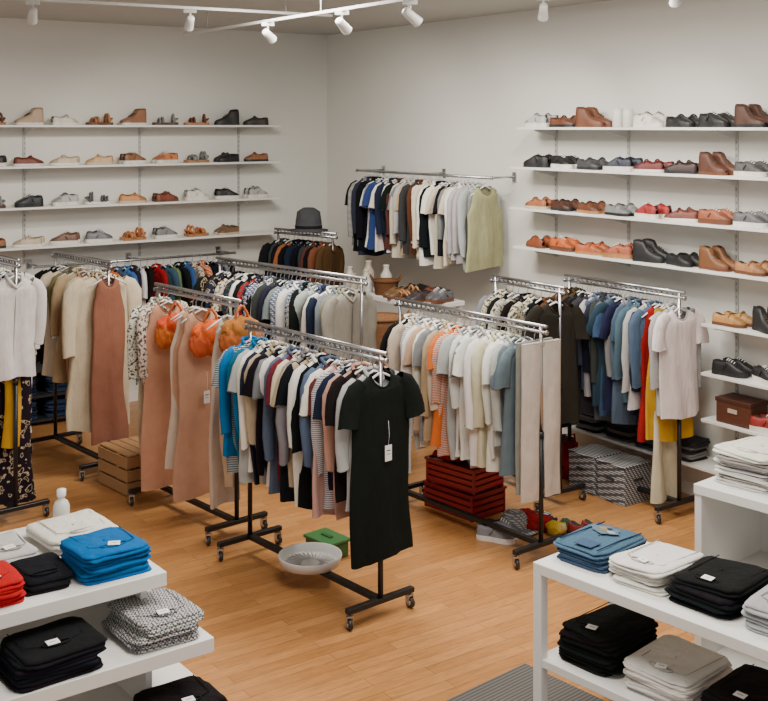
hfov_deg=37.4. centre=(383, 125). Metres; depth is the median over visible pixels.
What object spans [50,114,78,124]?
loafer
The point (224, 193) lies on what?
sneakers
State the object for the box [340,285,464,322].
side table
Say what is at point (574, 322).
hanging clothes
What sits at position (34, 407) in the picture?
jeans
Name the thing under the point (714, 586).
shirts
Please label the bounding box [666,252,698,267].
loafer
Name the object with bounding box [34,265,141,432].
hanging clothes
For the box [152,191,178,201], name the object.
loafer
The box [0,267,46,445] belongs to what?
hanging clothes
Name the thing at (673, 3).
track light
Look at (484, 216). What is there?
khaki knit top
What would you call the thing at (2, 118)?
sandals
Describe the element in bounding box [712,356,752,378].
sneakers
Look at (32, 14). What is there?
track light
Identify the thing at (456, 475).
crate
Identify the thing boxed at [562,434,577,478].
tote bag
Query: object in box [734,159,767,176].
sneakers
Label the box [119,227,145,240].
sandals
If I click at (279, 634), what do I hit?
floor
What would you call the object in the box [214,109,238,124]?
ankle boots
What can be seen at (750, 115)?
ankle boots
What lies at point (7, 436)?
scarf
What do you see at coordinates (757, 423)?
sneakers
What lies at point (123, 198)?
loafer
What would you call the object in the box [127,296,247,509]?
hanging clothes
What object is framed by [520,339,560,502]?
trousers
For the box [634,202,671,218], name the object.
sneakers
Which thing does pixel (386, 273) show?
jars
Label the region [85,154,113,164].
loafer
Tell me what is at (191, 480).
dress
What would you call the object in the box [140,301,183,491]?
dress
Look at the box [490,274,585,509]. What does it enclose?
clothing rack
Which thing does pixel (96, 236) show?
sneakers
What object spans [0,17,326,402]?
wall
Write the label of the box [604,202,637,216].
loafer
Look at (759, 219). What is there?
sneakers
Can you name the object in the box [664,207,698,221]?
loafer
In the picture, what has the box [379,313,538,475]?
hanging clothes
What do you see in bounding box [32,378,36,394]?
jeans
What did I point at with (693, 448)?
folded clothes
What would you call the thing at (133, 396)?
baseboard
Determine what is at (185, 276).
hanging clothes
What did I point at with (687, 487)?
baseboard
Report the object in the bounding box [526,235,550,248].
loafer
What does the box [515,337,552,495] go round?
trousers
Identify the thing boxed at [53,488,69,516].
lotion bottle
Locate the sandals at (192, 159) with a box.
[183,151,208,162]
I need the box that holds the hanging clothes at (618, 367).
[552,287,701,503]
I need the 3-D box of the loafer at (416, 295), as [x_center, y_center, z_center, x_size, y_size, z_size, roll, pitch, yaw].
[0.322,1.538,10.307,0.299,0.103,0.187,0,0,-30]
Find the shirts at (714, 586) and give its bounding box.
[664,555,767,619]
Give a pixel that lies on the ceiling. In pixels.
(387, 15)
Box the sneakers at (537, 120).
[524,113,558,126]
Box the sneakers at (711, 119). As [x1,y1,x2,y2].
[698,110,733,126]
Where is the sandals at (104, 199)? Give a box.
[84,191,113,203]
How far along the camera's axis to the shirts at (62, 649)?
4.42 m
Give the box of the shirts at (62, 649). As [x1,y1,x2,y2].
[0,616,107,692]
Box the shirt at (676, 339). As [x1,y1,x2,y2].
[652,307,709,419]
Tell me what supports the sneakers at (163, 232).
on the wall shelf at (141, 128)
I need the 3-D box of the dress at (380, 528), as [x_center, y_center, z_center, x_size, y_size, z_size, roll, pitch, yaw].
[-0.019,1.968,6.545,0.648,1.082,0.110,0,0,-39]
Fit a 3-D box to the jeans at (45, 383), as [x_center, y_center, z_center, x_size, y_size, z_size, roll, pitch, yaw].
[-3.187,2.476,11.053,0.327,0.163,0.369,0,0,-37]
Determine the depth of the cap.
7.93 m
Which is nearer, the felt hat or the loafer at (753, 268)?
the loafer at (753, 268)
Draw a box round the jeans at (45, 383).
[37,372,67,392]
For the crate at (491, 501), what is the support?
on the floor
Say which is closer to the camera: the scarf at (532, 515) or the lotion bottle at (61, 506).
the lotion bottle at (61, 506)
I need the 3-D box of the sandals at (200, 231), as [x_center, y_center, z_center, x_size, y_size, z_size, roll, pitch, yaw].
[-1.984,1.098,11.982,0.201,0.122,0.300,0,0,43]
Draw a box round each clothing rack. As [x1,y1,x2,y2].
[0,255,49,516]
[30,250,127,480]
[128,282,267,545]
[215,256,367,361]
[217,319,414,630]
[273,228,337,285]
[394,297,567,569]
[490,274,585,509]
[562,274,694,523]
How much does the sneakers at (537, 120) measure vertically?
0.127 m
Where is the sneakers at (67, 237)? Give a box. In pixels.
[49,231,79,244]
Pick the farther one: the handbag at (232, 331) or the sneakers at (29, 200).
the sneakers at (29, 200)
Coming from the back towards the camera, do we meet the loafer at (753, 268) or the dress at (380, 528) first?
the loafer at (753, 268)
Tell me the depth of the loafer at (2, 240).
10.76 m
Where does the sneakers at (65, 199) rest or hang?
on the wall shelf at (141, 128)
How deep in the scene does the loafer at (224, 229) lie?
12.13 m
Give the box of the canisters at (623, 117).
[612,108,633,126]
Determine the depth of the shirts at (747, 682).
4.76 m
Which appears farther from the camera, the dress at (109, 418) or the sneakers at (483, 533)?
the dress at (109, 418)
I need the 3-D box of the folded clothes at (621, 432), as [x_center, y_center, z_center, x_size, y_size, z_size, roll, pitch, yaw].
[1.942,2.447,9.115,0.239,0.125,0.293,0,0,-38]
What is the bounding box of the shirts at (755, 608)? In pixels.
[741,585,767,635]
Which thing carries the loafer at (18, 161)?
in the wall shelf at (141, 128)
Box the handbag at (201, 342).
[188,308,217,357]
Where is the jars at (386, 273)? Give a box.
[381,264,391,277]
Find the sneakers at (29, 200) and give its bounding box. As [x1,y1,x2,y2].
[14,193,43,207]
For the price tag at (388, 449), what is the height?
0.230 m
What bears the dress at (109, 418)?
hanging from the clothing rack at (59, 437)
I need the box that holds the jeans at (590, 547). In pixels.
[553,521,646,572]
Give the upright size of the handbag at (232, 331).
0.352 m
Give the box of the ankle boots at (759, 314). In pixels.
[752,306,767,333]
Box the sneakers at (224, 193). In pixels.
[214,186,239,198]
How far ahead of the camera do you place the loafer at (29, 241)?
10.89 m
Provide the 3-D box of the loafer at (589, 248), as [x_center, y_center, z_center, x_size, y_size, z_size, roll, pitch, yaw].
[1.756,1.008,9.402,0.212,0.103,0.296,0,0,-45]
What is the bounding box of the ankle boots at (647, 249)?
[632,238,667,262]
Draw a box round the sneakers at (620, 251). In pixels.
[602,242,632,258]
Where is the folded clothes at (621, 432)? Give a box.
[604,422,637,442]
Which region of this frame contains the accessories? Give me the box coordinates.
[545,515,570,535]
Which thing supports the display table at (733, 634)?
on the floor
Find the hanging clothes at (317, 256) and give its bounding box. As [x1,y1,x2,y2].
[258,238,344,285]
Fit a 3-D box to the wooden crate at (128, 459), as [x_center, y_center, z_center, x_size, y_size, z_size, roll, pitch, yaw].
[-2.000,2.691,9.000,0.355,0.308,0.465,0,0,-42]
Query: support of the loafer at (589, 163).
in the wall shelf at (707, 465)
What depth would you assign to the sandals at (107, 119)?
11.33 m
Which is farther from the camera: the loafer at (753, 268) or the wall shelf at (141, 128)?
the wall shelf at (141, 128)
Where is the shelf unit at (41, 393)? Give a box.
[31,362,65,422]
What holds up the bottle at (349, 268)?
on the side table at (456, 303)
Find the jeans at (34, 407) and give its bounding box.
[31,399,37,419]
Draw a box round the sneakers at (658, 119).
[633,111,665,126]
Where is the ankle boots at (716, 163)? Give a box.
[698,151,733,175]
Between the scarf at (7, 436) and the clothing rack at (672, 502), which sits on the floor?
the clothing rack at (672, 502)
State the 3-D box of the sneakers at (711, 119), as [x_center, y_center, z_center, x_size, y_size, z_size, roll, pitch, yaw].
[2.480,-0.054,8.353,0.208,0.127,0.292,0,0,-23]
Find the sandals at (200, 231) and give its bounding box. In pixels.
[184,224,208,236]
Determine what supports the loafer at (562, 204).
in the wall shelf at (707, 465)
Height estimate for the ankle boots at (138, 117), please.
0.169 m
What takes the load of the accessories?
on the floor
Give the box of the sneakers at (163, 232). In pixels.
[152,225,177,238]
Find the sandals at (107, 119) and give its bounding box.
[85,113,112,124]
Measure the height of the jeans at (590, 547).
0.106 m
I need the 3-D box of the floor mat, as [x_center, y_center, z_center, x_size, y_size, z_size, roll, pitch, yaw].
[0.982,2.845,4.595,1.500,0.010,2.400,0,0,-42]
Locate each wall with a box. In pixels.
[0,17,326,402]
[327,0,767,482]
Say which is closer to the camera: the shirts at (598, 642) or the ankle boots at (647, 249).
the shirts at (598, 642)
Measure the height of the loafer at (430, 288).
0.103 m
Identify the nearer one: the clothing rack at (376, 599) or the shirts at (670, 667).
the shirts at (670, 667)
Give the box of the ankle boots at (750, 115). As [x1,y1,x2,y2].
[734,104,767,126]
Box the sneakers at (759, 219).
[733,209,767,227]
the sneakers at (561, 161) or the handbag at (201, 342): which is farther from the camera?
the sneakers at (561, 161)
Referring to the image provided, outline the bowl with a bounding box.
[278,542,341,574]
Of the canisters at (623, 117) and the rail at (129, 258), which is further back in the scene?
the rail at (129, 258)
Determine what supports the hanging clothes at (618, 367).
hanging from the clothing rack at (672, 502)
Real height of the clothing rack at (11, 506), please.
1.901 m
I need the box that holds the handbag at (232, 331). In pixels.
[218,305,264,352]
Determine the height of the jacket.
0.826 m
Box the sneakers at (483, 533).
[476,518,522,544]
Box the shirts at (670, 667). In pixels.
[623,634,732,700]
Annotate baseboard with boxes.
[36,391,137,408]
[578,445,694,494]
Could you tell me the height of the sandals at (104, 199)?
0.122 m
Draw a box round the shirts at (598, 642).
[557,602,658,676]
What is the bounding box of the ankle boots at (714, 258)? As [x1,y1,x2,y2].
[698,245,735,271]
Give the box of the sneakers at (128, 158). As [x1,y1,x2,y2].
[119,152,146,163]
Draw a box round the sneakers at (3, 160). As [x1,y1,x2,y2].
[0,155,6,166]
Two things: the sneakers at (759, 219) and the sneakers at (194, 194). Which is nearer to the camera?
the sneakers at (759, 219)
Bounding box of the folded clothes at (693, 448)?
[681,435,709,461]
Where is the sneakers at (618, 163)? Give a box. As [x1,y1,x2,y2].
[603,155,642,170]
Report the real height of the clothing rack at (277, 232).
1.771 m
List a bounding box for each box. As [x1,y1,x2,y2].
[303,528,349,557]
[715,392,767,428]
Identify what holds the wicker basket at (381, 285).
on the side table at (456, 303)
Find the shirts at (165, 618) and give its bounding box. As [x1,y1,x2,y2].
[101,588,203,653]
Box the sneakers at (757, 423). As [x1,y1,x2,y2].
[749,413,767,433]
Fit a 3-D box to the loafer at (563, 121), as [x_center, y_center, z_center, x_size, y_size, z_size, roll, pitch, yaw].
[1.569,-0.043,9.657,0.192,0.103,0.299,0,0,-35]
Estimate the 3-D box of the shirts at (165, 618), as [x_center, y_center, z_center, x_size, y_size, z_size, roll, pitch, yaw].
[-0.976,2.084,4.812,0.346,0.130,0.364,0,0,-38]
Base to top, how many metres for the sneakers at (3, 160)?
0.127 m
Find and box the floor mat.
[446,663,604,700]
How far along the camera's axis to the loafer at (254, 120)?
12.31 m
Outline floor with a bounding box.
[0,401,694,700]
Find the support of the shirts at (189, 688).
on the display shelf at (124, 673)
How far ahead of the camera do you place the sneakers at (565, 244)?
9.62 m
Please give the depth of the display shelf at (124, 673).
4.67 m
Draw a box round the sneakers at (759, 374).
[752,365,767,385]
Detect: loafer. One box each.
[0,238,5,247]
[12,235,44,246]
[13,155,43,165]
[49,155,79,164]
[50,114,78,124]
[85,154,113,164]
[119,192,146,202]
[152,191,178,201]
[213,152,238,161]
[214,224,238,234]
[243,116,268,124]
[244,152,267,161]
[383,286,410,299]
[405,289,431,301]
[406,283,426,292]
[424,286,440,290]
[525,196,558,208]
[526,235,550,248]
[549,115,575,126]
[550,198,578,211]
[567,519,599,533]
[575,241,610,255]
[576,157,607,169]
[577,200,605,213]
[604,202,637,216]
[633,159,673,172]
[664,160,698,173]
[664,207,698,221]
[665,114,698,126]
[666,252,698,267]
[712,311,751,328]
[734,260,767,276]
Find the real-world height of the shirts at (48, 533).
0.078 m
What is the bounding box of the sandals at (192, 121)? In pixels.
[184,114,208,124]
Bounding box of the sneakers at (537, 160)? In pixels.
[523,153,557,167]
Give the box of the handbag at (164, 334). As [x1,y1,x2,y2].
[154,302,181,348]
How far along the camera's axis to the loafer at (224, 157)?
12.13 m
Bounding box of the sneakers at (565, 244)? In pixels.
[550,235,580,251]
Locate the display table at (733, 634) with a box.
[533,541,767,700]
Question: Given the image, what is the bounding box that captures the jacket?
[321,288,376,363]
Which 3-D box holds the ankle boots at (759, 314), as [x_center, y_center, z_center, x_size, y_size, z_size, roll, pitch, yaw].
[2.745,1.364,7.974,0.205,0.169,0.293,0,0,-12]
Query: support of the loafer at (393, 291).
on the side table at (456, 303)
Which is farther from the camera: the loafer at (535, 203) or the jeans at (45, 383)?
the jeans at (45, 383)
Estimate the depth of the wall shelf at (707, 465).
8.54 m
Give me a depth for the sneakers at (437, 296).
10.20 m
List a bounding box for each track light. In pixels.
[23,0,331,30]
[183,0,422,43]
[536,0,549,21]
[669,0,681,7]
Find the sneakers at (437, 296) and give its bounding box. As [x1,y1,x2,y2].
[425,287,453,303]
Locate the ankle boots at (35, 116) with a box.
[14,107,43,124]
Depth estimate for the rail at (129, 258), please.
11.54 m
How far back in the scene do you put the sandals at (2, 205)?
10.74 m
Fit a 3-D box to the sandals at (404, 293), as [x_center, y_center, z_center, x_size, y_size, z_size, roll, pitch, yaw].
[0.218,1.529,10.423,0.298,0.122,0.218,0,0,-38]
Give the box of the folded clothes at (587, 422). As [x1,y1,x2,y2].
[576,413,609,432]
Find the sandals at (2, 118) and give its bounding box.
[0,112,5,124]
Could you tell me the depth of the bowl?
7.11 m
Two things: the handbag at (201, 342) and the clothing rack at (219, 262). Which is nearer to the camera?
the handbag at (201, 342)
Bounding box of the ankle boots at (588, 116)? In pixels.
[575,107,611,126]
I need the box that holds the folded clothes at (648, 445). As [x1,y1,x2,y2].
[635,427,653,450]
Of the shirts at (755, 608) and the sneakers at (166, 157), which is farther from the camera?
the sneakers at (166, 157)
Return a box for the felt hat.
[289,207,327,232]
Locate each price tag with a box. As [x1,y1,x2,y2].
[204,378,209,403]
[385,421,391,461]
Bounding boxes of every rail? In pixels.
[26,246,235,271]
[355,166,516,195]
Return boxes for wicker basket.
[369,274,402,295]
[375,309,410,365]
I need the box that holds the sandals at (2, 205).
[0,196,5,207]
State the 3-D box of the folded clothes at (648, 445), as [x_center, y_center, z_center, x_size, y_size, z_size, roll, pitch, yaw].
[2.126,2.430,8.849,0.247,0.158,0.277,0,0,-33]
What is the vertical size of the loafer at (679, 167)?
0.103 m
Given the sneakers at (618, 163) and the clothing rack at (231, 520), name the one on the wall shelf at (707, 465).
the sneakers at (618, 163)
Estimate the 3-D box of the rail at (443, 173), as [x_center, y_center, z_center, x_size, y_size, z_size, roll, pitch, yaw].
[0.395,0.531,11.152,0.510,0.211,2.212,0,0,-35]
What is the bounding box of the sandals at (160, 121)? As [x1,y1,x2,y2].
[152,113,178,124]
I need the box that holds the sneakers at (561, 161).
[551,153,579,168]
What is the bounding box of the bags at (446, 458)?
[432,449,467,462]
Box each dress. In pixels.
[0,274,35,504]
[90,276,128,445]
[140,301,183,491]
[173,308,218,501]
[337,371,424,569]
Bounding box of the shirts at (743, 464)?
[712,435,767,493]
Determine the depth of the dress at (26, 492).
8.29 m
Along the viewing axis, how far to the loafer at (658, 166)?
8.81 m
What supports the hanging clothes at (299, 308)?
hanging from the clothing rack at (219, 262)
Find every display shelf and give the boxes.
[0,527,213,700]
[694,475,767,669]
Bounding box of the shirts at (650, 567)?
[608,539,703,596]
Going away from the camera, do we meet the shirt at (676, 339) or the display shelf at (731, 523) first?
the display shelf at (731, 523)
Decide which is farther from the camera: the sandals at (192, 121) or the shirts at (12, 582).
the sandals at (192, 121)
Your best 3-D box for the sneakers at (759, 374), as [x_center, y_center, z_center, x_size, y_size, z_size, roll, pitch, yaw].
[2.744,1.746,7.974,0.196,0.127,0.296,0,0,-13]
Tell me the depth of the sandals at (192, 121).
11.92 m
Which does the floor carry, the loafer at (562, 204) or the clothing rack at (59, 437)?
the clothing rack at (59, 437)
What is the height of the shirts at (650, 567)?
0.113 m
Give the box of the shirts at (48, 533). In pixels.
[26,509,117,554]
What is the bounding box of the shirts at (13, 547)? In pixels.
[0,530,37,563]
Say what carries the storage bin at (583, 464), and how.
on the floor
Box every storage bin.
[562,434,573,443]
[568,443,620,495]
[597,452,650,506]
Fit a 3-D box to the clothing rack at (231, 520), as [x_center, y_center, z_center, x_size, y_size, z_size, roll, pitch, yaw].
[-1.371,2.024,8.249,0.505,1.651,1.175,0,0,-41]
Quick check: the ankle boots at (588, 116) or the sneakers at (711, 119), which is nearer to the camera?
the sneakers at (711, 119)
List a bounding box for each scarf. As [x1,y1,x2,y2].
[1,377,21,448]
[519,508,550,531]
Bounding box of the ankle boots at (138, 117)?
[119,108,146,124]
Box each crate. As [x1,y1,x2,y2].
[98,436,140,495]
[423,479,506,522]
[424,454,503,494]
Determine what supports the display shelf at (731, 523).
on the floor
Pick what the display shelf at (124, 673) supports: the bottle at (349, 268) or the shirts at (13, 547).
the shirts at (13, 547)
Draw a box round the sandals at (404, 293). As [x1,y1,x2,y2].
[394,284,420,299]
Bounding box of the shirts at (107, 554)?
[59,525,151,584]
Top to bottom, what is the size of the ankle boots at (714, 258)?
0.169 m
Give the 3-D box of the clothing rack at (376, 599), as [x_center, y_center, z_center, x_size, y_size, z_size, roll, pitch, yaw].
[-0.458,2.074,7.059,0.505,1.551,1.456,0,0,-41]
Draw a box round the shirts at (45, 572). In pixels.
[10,552,72,596]
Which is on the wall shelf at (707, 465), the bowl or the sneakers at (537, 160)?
the sneakers at (537, 160)
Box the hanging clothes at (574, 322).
[476,289,589,427]
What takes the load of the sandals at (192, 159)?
on the wall shelf at (141, 128)
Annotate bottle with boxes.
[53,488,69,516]
[345,266,357,288]
[362,260,373,292]
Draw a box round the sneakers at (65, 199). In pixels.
[51,192,78,205]
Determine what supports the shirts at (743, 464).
on the display shelf at (731, 523)
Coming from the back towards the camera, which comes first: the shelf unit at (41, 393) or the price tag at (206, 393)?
the shelf unit at (41, 393)
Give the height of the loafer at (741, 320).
0.103 m
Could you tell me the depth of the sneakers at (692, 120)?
8.56 m
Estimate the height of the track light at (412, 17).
0.390 m
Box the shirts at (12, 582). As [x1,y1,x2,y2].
[0,560,25,607]
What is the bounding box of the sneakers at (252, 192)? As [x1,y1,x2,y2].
[243,186,267,197]
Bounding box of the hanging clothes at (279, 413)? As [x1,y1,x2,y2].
[211,335,411,519]
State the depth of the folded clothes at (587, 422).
9.29 m
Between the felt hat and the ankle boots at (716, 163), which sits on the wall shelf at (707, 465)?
the ankle boots at (716, 163)
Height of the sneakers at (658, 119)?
0.127 m
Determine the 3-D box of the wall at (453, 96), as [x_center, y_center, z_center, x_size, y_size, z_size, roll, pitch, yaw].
[2.604,0.900,8.549,0.120,3.900,11.200,0,0,-35]
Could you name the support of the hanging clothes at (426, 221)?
hanging from the rail at (443, 173)
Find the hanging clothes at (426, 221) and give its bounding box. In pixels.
[344,176,500,269]
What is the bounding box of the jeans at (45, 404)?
[36,394,66,416]
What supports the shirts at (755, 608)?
on the display table at (733, 634)
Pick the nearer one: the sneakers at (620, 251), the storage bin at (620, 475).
the storage bin at (620, 475)
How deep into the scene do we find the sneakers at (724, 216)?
8.32 m
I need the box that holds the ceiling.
[0,0,608,34]
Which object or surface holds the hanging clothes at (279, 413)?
hanging from the clothing rack at (376, 599)
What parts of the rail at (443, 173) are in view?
frame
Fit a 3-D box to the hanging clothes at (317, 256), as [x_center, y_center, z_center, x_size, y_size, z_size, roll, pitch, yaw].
[-0.805,1.631,11.753,0.858,0.900,0.620,0,0,38]
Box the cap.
[500,509,538,535]
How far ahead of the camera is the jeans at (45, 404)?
10.91 m
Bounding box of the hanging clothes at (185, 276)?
[101,260,234,306]
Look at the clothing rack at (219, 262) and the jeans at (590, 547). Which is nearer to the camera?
the jeans at (590, 547)
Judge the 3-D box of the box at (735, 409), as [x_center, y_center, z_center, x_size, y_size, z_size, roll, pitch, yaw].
[2.585,2.059,8.192,0.211,0.180,0.310,0,0,-35]
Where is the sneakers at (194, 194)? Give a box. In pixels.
[183,188,208,200]
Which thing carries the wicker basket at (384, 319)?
on the floor
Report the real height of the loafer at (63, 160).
0.103 m
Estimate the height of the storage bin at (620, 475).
0.296 m
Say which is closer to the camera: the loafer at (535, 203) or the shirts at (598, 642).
the shirts at (598, 642)
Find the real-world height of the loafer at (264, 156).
0.103 m
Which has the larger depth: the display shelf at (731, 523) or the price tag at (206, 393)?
the price tag at (206, 393)
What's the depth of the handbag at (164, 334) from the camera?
8.37 m
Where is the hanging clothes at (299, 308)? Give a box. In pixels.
[189,271,364,351]
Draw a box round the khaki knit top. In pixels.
[465,186,502,271]
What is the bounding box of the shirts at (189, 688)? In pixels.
[133,674,227,700]
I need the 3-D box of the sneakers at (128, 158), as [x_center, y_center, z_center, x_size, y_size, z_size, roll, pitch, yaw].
[-2.570,0.321,11.580,0.296,0.127,0.209,0,0,-45]
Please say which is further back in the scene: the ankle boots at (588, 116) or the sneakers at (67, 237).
the sneakers at (67, 237)
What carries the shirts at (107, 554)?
on the display shelf at (124, 673)
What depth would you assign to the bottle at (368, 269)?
10.95 m
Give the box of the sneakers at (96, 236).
[85,228,112,242]
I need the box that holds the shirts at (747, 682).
[700,664,767,700]
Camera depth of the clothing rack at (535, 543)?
7.71 m
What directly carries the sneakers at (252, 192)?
on the wall shelf at (141, 128)
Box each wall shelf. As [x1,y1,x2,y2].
[0,122,280,263]
[509,127,767,474]
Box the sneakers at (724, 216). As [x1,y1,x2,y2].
[698,206,733,224]
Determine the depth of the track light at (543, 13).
8.21 m
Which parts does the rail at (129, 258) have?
frame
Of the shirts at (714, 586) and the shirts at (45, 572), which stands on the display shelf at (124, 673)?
the shirts at (45, 572)
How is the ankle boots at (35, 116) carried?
on the wall shelf at (141, 128)
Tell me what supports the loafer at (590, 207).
in the wall shelf at (707, 465)
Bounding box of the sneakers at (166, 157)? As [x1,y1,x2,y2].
[152,151,178,162]

